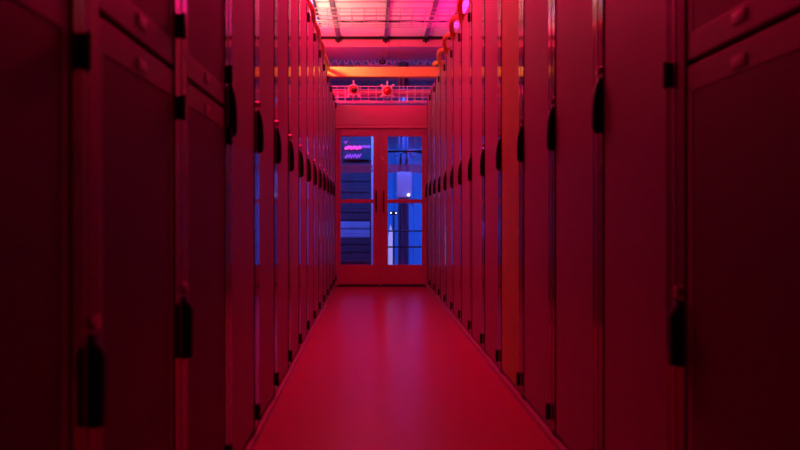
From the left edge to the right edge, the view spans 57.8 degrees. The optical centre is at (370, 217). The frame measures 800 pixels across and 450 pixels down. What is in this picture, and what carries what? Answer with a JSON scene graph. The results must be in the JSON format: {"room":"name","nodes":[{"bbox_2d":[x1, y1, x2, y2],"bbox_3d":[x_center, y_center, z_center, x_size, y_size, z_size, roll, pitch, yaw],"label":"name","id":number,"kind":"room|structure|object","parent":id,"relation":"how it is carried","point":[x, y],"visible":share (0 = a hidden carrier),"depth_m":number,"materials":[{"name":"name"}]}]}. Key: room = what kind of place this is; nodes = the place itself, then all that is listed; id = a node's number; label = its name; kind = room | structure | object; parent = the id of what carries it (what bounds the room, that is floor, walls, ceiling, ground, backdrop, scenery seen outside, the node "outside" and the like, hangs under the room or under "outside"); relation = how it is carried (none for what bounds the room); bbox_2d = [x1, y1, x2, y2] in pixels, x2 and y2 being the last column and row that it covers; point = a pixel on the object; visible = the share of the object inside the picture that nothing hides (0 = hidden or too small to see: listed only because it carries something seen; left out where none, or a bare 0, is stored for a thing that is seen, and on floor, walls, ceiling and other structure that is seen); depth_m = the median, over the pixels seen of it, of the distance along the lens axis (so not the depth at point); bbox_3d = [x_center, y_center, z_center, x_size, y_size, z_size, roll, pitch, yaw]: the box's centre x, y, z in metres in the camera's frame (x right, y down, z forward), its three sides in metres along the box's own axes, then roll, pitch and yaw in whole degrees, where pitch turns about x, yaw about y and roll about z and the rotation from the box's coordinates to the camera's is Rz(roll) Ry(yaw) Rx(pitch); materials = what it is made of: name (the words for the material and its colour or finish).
{"room":"server room","nodes":[
{"label":"server room","id":0,"kind":"room"},
{"bbox_2d":[330,81,433,264],"bbox_3d":[0.100,-0.790,13.207,6.240,3.400,0.185,0,0,0],"label":"wall","id":1,"kind":"structure","parent":0,"point":[415,163],"depth_m":13.18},
{"bbox_2d":[315,0,469,80],"bbox_3d":[0.100,-2.565,5.800,6.000,0.150,14.800,0,0,0],"label":"ceiling","id":2,"kind":"structure","parent":0,"point":[322,5],"depth_m":9.09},
{"bbox_2d":[309,0,320,26],"bbox_3d":[-0.700,-2.463,7.600,0.120,0.054,3.440,0,0,0],"label":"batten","id":3,"kind":"object","parent":2,"relation":"attached to","point":[312,1],"visible":0.12,"depth_m":8.51,"materials":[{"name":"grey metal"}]},
{"bbox_2d":[329,0,340,42],"bbox_3d":[-0.450,-2.440,6.975,0.080,0.100,5.950,0,0,0],"label":"channel","id":4,"kind":"object","parent":2,"relation":"attached to","point":[331,2],"visible":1,"depth_m":9.16,"materials":[{"name":"grey metal"}]},
{"bbox_2d":[324,60,438,66],"bbox_3d":[0.100,-2.414,11.200,4.819,0.149,0.060,0,0,0],"label":"girder","id":5,"kind":"object","parent":2,"relation":"attached to","point":[416,64],"visible":0.18,"depth_m":11.19,"materials":[{"name":"silver metal"}]},
{"bbox_2d":[332,86,431,104],"bbox_3d":[0.148,-2.017,9.860,3.104,0.945,0.249,0,0,0],"label":"basket tray","id":6,"kind":"object","parent":2,"relation":"hanging from","point":[360,89],"visible":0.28,"depth_m":9.74,"materials":[{"name":"white"}]},
{"bbox_2d":[346,80,359,97],"bbox_3d":[-0.234,-1.732,9.667,0.187,0.240,0.102,0,0,0],"label":"beacon","id":7,"kind":"object","parent":6,"relation":"attached to","point":[353,89],"visible":1,"depth_m":9.67,"materials":[{"name":"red plastic"}]},
{"bbox_2d":[335,100,426,101],"bbox_3d":[0.200,-1.571,9.780,3.001,0.034,0.040,0,0,0],"label":"cable","id":8,"kind":"object","parent":6,"relation":"in","point":[335,100],"visible":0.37,"depth_m":9.77,"materials":[{"name":"white plastic"}]},
{"bbox_2d":[380,81,393,98],"bbox_3d":[0.218,-1.719,9.678,0.186,0.240,0.110,0,0,0],"label":"beacon","id":9,"kind":"object","parent":6,"relation":"attached to","point":[387,91],"visible":1,"depth_m":9.68,"materials":[{"name":"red plastic"}]},
{"bbox_2d":[320,40,451,60],"bbox_3d":[0.100,-2.421,10.400,4.800,0.137,0.856,0,0,0],"label":"air duct","id":10,"kind":"object","parent":2,"relation":"attached to","point":[345,49],"visible":0.32,"depth_m":10.15,"materials":[{"name":"silver metal"}]},
{"bbox_2d":[333,90,428,96],"bbox_3d":[0.150,-2.014,10.060,3.400,0.671,0.102,0,0,0],"label":"pipe","id":11,"kind":"object","parent":10,"relation":"hanging from","point":[337,93],"visible":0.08,"depth_m":10.02,"materials":[{"name":"metal"}]},
{"bbox_2d":[379,57,385,63],"bbox_3d":[0.170,-2.307,10.600,0.110,0.090,0.110,0,0,0],"label":"smoke detector","id":12,"kind":"object","parent":10,"relation":"attached to","point":[382,61],"visible":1,"depth_m":10.57,"materials":[{"name":"grey plastic"}]},
{"bbox_2d":[321,36,450,39],"bbox_3d":[0.100,-2.473,9.950,4.000,0.035,0.040,0,0,0],"label":"rail","id":13,"kind":"object","parent":2,"relation":"attached to","point":[322,37],"visible":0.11,"depth_m":9.93,"materials":[{"name":"black metal"}]},
{"bbox_2d":[383,0,389,42],"bbox_3d":[0.200,-2.440,6.975,0.080,0.100,5.950,0,0,0],"label":"channel","id":14,"kind":"object","parent":2,"relation":"attached to","point":[385,38],"visible":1,"depth_m":9.31,"materials":[{"name":"grey metal"}]},
{"bbox_2d":[310,8,466,27],"bbox_3d":[0.148,-2.330,8.430,2.704,0.150,0.308,0,0,0],"label":"basket tray","id":15,"kind":"object","parent":2,"relation":"hanging from","point":[411,21],"visible":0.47,"depth_m":8.28,"materials":[{"name":"silver metal"}]},
{"bbox_2d":[316,19,448,21],"bbox_3d":[0.150,-2.282,8.400,2.503,0.034,0.058,0,0,0],"label":"cable","id":16,"kind":"object","parent":15,"relation":"in","point":[324,19],"visible":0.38,"depth_m":8.40,"materials":[{"name":"grey metal"}]},
{"bbox_2d":[423,0,438,42],"bbox_3d":[0.750,-2.440,6.975,0.080,0.100,5.950,0,0,0],"label":"channel","id":17,"kind":"object","parent":2,"relation":"attached to","point":[435,5],"visible":1,"depth_m":9.16,"materials":[{"name":"grey metal"}]},
{"bbox_2d":[454,0,468,26],"bbox_3d":[1.080,-2.463,7.600,0.120,0.054,3.440,0,0,0],"label":"batten","id":18,"kind":"object","parent":2,"relation":"attached to","point":[465,6],"visible":0.28,"depth_m":8.42,"materials":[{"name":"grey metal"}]},
{"bbox_2d":[253,287,556,449],"bbox_3d":[0.100,0.970,5.800,6.000,0.120,14.800,0,0,0],"label":"floor","id":19,"kind":"structure","parent":0,"point":[380,368],"depth_m":3.84,"materials":[{"name":"pink"}]},
{"bbox_2d":[0,0,91,449],"bbox_3d":[-0.987,-0.340,0.900,1.078,2.500,0.600,0,0,0],"label":"tall cabinet","id":20,"kind":"object","parent":19,"relation":"on","point":[46,45],"visible":1,"depth_m":1.06,"materials":[{"name":"metal"}]},
{"bbox_2d":[87,0,185,449],"bbox_3d":[-0.987,-0.340,1.500,1.078,2.500,0.600,0,0,0],"label":"tall cabinet","id":21,"kind":"object","parent":19,"relation":"on","point":[136,106],"visible":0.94,"depth_m":1.47,"materials":[{"name":"metal"}]},
{"bbox_2d":[181,0,232,449],"bbox_3d":[-0.987,-0.340,2.100,1.078,2.500,0.600,0,0,0],"label":"tall cabinet","id":22,"kind":"object","parent":19,"relation":"on","point":[206,71],"visible":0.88,"depth_m":2.09,"materials":[{"name":"metal"}]},
{"bbox_2d":[229,0,260,449],"bbox_3d":[-0.987,-0.340,2.700,1.078,2.500,0.600,0,0,0],"label":"tall cabinet","id":23,"kind":"object","parent":19,"relation":"on","point":[244,409],"visible":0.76,"depth_m":2.70,"materials":[{"name":"metal"}]},
{"bbox_2d":[253,0,278,430],"bbox_3d":[-0.987,-0.340,3.300,1.078,2.500,0.600,0,0,0],"label":"tall cabinet","id":24,"kind":"object","parent":19,"relation":"on","point":[267,376],"visible":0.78,"depth_m":3.27,"materials":[{"name":"metal"}]},
{"bbox_2d":[273,0,291,394],"bbox_3d":[-0.987,-0.340,3.900,1.078,2.500,0.600,0,0,0],"label":"tall cabinet","id":25,"kind":"object","parent":19,"relation":"on","point":[283,352],"visible":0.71,"depth_m":3.94,"materials":[{"name":"metal"}]},
{"bbox_2d":[243,285,335,449],"bbox_3d":[-0.475,0.896,5.385,0.024,0.028,8.370,0,0,0],"label":"trim","id":26,"kind":"structure","parent":19,"relation":"on","point":[258,430],"depth_m":3.75,"materials":[{"name":"grey paint"}]},
{"bbox_2d":[287,0,301,368],"bbox_3d":[-0.987,-0.340,4.500,1.078,2.500,0.600,0,0,0],"label":"tall cabinet","id":27,"kind":"object","parent":19,"relation":"on","point":[295,335],"visible":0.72,"depth_m":4.56,"materials":[{"name":"metal"}]},
{"bbox_2d":[306,0,330,71],"bbox_3d":[-0.490,-1.640,4.709,0.088,0.092,6.825,0,0,0],"label":"cable","id":28,"kind":"object","parent":27,"relation":"on","point":[311,8],"visible":0.44,"depth_m":6.41,"materials":[{"name":"plastic"}]},
{"bbox_2d":[297,0,309,350],"bbox_3d":[-0.987,-0.340,5.100,1.078,2.500,0.600,0,0,0],"label":"tall cabinet","id":29,"kind":"object","parent":19,"relation":"on","point":[304,14],"visible":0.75,"depth_m":5.18,"materials":[{"name":"metal"}]},
{"bbox_2d":[308,9,315,330],"bbox_3d":[-0.987,-0.340,5.700,1.078,2.500,0.600,0,0,0],"label":"tall cabinet","id":30,"kind":"object","parent":19,"relation":"on","point":[311,35],"visible":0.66,"depth_m":5.79,"materials":[{"name":"metal"}]},
{"bbox_2d":[312,28,320,323],"bbox_3d":[-0.987,-0.340,6.300,1.078,2.500,0.600,0,0,0],"label":"tall cabinet","id":31,"kind":"object","parent":19,"relation":"on","point":[317,53],"visible":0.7,"depth_m":6.32,"materials":[{"name":"metal"}]},
{"bbox_2d":[317,45,324,314],"bbox_3d":[-0.987,-0.340,6.900,1.078,2.500,0.600,0,0,0],"label":"tall cabinet","id":32,"kind":"object","parent":19,"relation":"on","point":[321,60],"visible":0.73,"depth_m":6.96,"materials":[{"name":"metal"}]},
{"bbox_2d":[322,63,328,305],"bbox_3d":[-0.987,-0.340,7.500,1.078,2.500,0.600,0,0,0],"label":"tall cabinet","id":33,"kind":"object","parent":19,"relation":"on","point":[326,78],"visible":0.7,"depth_m":7.57,"materials":[{"name":"metal"}]},
{"bbox_2d":[326,72,331,298],"bbox_3d":[-0.987,-0.340,8.100,1.078,2.500,0.600,0,0,0],"label":"tall cabinet","id":34,"kind":"object","parent":19,"relation":"on","point":[329,88],"visible":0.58,"depth_m":8.11,"materials":[{"name":"metal"}]},
{"bbox_2d":[328,67,439,77],"bbox_3d":[0.130,-1.647,8.205,1.460,0.111,0.110,0,0,0],"label":"crossbeam","id":35,"kind":"object","parent":34,"relation":"on","point":[336,72],"visible":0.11,"depth_m":8.15,"materials":[{"name":"metal"}]},
{"bbox_2d":[330,82,333,291],"bbox_3d":[-0.987,-0.340,8.700,1.078,2.500,0.600,0,0,0],"label":"tall cabinet","id":36,"kind":"object","parent":19,"relation":"on","point":[331,93],"visible":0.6,"depth_m":8.72,"materials":[{"name":"metal"}]},
{"bbox_2d":[333,93,336,285],"bbox_3d":[-0.987,-0.340,9.300,1.078,2.500,0.600,0,0,0],"label":"tall cabinet","id":37,"kind":"object","parent":19,"relation":"on","point":[334,103],"visible":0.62,"depth_m":9.44,"materials":[{"name":"metal"}]},
{"bbox_2d":[341,137,370,264],"bbox_3d":[-0.300,-0.265,11.938,0.616,2.350,0.723,0,0,0],"label":"equipment unit","id":38,"kind":"object","parent":19,"relation":"on","point":[355,174],"visible":0.49,"depth_m":11.58,"materials":[{"name":"metal"}]},
{"bbox_2d":[343,140,370,159],"bbox_3d":[-0.226,-1.086,11.530,0.440,0.315,0.032,0,0,0],"label":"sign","id":39,"kind":"object","parent":38,"relation":"attached to","point":[351,150],"visible":1,"depth_m":11.54,"materials":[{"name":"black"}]},
{"bbox_2d":[371,137,372,264],"bbox_3d":[0.030,-0.340,11.005,0.055,2.500,0.050,0,0,0],"label":"support post","id":40,"kind":"object","parent":19,"relation":"on","point":[371,137],"visible":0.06,"depth_m":10.98,"materials":[{"name":"white"}]},
{"bbox_2d":[336,285,425,286],"bbox_3d":[0.132,0.904,9.645,1.216,0.012,0.150,0,0,0],"label":"trim","id":41,"kind":"structure","parent":19,"relation":"on","point":[340,285],"depth_m":9.57,"materials":[{"name":"grey metal"}]},
{"bbox_2d":[388,224,392,264],"bbox_3d":[0.307,0.502,11.400,0.180,0.816,0.180,0,0,0],"label":"marker post","id":42,"kind":"object","parent":19,"relation":"on","point":[390,236],"visible":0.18,"depth_m":11.38,"materials":[{"name":"white plastic"}]},
{"bbox_2d":[390,211,396,264],"bbox_3d":[0.338,0.402,10.914,0.110,1.015,0.052,0,0,0],"label":"signal post","id":43,"kind":"object","parent":19,"relation":"on","point":[391,212],"visible":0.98,"depth_m":10.91,"materials":[{"name":"metal"}]},
{"bbox_2d":[394,61,414,264],"bbox_3d":[0.513,-0.740,11.093,0.310,3.300,0.166,0,0,0],"label":"mast","id":44,"kind":"object","parent":19,"relation":"on","point":[405,81],"visible":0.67,"depth_m":11.12,"materials":[{"name":"grey metal"}]},
{"bbox_2d":[388,149,421,153],"bbox_3d":[0.711,-0.053,10.600,1.121,1.926,0.070,0,0,0],"label":"pipe","id":45,"kind":"object","parent":44,"relation":"attached to","point":[405,151],"visible":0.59,"depth_m":10.58,"materials":[{"name":"grey metal"}]},
{"bbox_2d":[397,172,415,205],"bbox_3d":[0.534,-0.437,10.901,0.287,0.515,0.178,0,0,0],"label":"control box","id":46,"kind":"object","parent":44,"relation":"attached to","point":[404,179],"visible":0.9,"depth_m":10.84,"materials":[{"name":"white"}]},
{"bbox_2d":[388,230,421,247],"bbox_3d":[0.578,0.540,10.400,0.847,0.740,0.028,0,0,0],"label":"guard rail","id":47,"kind":"object","parent":19,"relation":"on","point":[388,230],"visible":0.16,"depth_m":10.39,"materials":[{"name":"grey metal"}]},
{"bbox_2d":[425,89,431,288],"bbox_3d":[1.251,-0.340,9.255,1.078,2.500,0.600,0,0,0],"label":"tall cabinet","id":48,"kind":"object","parent":19,"relation":"on","point":[428,181],"visible":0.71,"depth_m":9.32,"materials":[{"name":"metal"}]},
{"bbox_2d":[429,81,435,293],"bbox_3d":[1.251,-0.340,8.655,1.078,2.500,0.600,0,0,0],"label":"tall cabinet","id":49,"kind":"object","parent":19,"relation":"on","point":[432,178],"visible":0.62,"depth_m":8.72,"materials":[{"name":"metal"}]},
{"bbox_2d":[433,70,440,299],"bbox_3d":[1.251,-0.340,8.055,1.078,2.500,0.600,0,0,0],"label":"tall cabinet","id":50,"kind":"object","parent":19,"relation":"on","point":[437,80],"visible":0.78,"depth_m":8.06,"materials":[{"name":"metal"}]},
{"bbox_2d":[438,57,446,306],"bbox_3d":[1.251,-0.340,7.455,1.078,2.500,0.600,0,0,0],"label":"tall cabinet","id":51,"kind":"object","parent":19,"relation":"on","point":[441,190],"visible":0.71,"depth_m":7.50,"materials":[{"name":"metal"}]},
{"bbox_2d":[443,45,453,314],"bbox_3d":[1.251,-0.340,6.855,1.078,2.500,0.600,0,0,0],"label":"tall cabinet","id":52,"kind":"object","parent":19,"relation":"on","point":[446,181],"visible":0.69,"depth_m":6.92,"materials":[{"name":"metal"}]},
{"bbox_2d":[450,25,462,324],"bbox_3d":[1.251,-0.340,6.255,1.078,2.500,0.600,0,0,0],"label":"tall cabinet","id":53,"kind":"object","parent":19,"relation":"on","point":[456,44],"visible":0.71,"depth_m":6.27,"materials":[{"name":"metal"}]},
{"bbox_2d":[458,3,472,336],"bbox_3d":[1.251,-0.340,5.655,1.078,2.500,0.600,0,0,0],"label":"tall cabinet","id":54,"kind":"object","parent":19,"relation":"on","point":[463,181],"visible":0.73,"depth_m":5.67,"materials":[{"name":"metal"}]},
{"bbox_2d":[468,0,485,352],"bbox_3d":[1.251,-0.340,5.055,1.078,2.500,0.600,0,0,0],"label":"tall cabinet","id":55,"kind":"object","parent":19,"relation":"on","point":[474,176],"visible":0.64,"depth_m":5.08,"materials":[{"name":"metal"}]},
{"bbox_2d":[480,0,501,370],"bbox_3d":[1.251,-0.340,4.455,1.078,2.500,0.600,0,0,0],"label":"tall cabinet","id":56,"kind":"object","parent":19,"relation":"on","point":[491,8],"visible":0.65,"depth_m":4.49,"materials":[{"name":"metal"}]},
{"bbox_2d":[426,285,567,449],"bbox_3d":[0.740,0.896,5.385,0.024,0.028,8.370,0,0,0],"label":"trim","id":57,"kind":"structure","parent":19,"relation":"on","point":[532,413],"depth_m":3.75,"materials":[{"name":"grey paint"}]},
{"bbox_2d":[496,0,523,396],"bbox_3d":[1.251,-0.340,3.855,1.078,2.500,0.600,0,0,0],"label":"tall cabinet","id":58,"kind":"object","parent":19,"relation":"on","point":[507,163],"visible":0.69,"depth_m":3.84,"materials":[{"name":"metal"}]},
{"bbox_2d":[517,0,555,434],"bbox_3d":[1.251,-0.340,3.255,1.078,2.500,0.600,0,0,0],"label":"tall cabinet","id":59,"kind":"object","parent":19,"relation":"on","point":[533,154],"visible":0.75,"depth_m":3.26,"materials":[{"name":"metal"}]},
{"bbox_2d":[432,0,471,68],"bbox_3d":[0.755,-1.670,4.707,0.141,0.151,6.829,0,0,0],"label":"cable","id":60,"kind":"object","parent":59,"relation":"on","point":[460,15],"visible":0.62,"depth_m":6.56,"materials":[{"name":"plastic"}]},
{"bbox_2d":[546,0,597,449],"bbox_3d":[1.251,-0.340,2.655,1.078,2.500,0.600,0,0,0],"label":"tall cabinet","id":61,"kind":"object","parent":19,"relation":"on","point":[571,139],"visible":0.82,"depth_m":2.65,"materials":[{"name":"metal"}]},
{"bbox_2d":[591,0,675,449],"bbox_3d":[1.251,-0.340,2.055,1.078,2.500,0.600,0,0,0],"label":"tall cabinet","id":62,"kind":"object","parent":19,"relation":"on","point":[633,111],"visible":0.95,"depth_m":2.02,"materials":[{"name":"metal"}]},
{"bbox_2d":[667,0,799,449],"bbox_3d":[1.251,-0.340,1.455,1.078,2.500,0.600,0,0,0],"label":"tall cabinet","id":63,"kind":"object","parent":19,"relation":"on","point":[733,321],"visible":1,"depth_m":1.46,"materials":[{"name":"metal"}]},
{"bbox_3d":[-1.688,-0.287,9.670,2.424,2.395,0.100,0,0,0],"label":"wall","id":64,"kind":"structure","parent":0,"visible":0},
{"bbox_2d":[335,128,336,285],"bbox_3d":[-0.465,-0.140,9.654,0.020,2.100,0.132,0,0,0],"label":"trim","id":65,"kind":"structure","parent":64,"relation":"attached to","point":[335,128],"depth_m":9.59,"materials":[{"name":"paint"}]},
{"bbox_2d":[335,105,426,128],"bbox_3d":[0.132,-1.337,9.651,1.216,0.305,0.138,0,0,0],"label":"panel","id":66,"kind":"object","parent":64,"relation":"attached to","point":[346,116],"depth_m":9.59,"materials":[{"name":"paint"}]},
{"bbox_3d":[1.920,-0.287,9.670,2.360,2.395,0.100,0,0,0],"label":"wall","id":67,"kind":"structure","parent":0,"visible":0},
{"bbox_2d":[379,129,379,284],"bbox_3d":[0.114,-0.142,9.650,0.019,2.075,0.009,0,0,0],"label":"door frame","id":68,"kind":"structure","parent":67,"relation":"attached to","point":[379,129],"depth_m":9.65,"materials":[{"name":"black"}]},
{"bbox_2d":[337,129,424,285],"bbox_3d":[0.135,-0.143,9.595,1.174,2.077,0.100,0,0,0],"label":"door","id":69,"kind":"structure","parent":67,"relation":"in","point":[390,275],"depth_m":9.60,"materials":[{"name":"paint"}]},
{"bbox_2d":[425,128,426,285],"bbox_3d":[0.733,-0.140,9.654,0.015,2.100,0.132,0,0,0],"label":"trim","id":70,"kind":"structure","parent":67,"relation":"attached to","point":[426,128],"depth_m":9.64,"materials":[{"name":"paint"}]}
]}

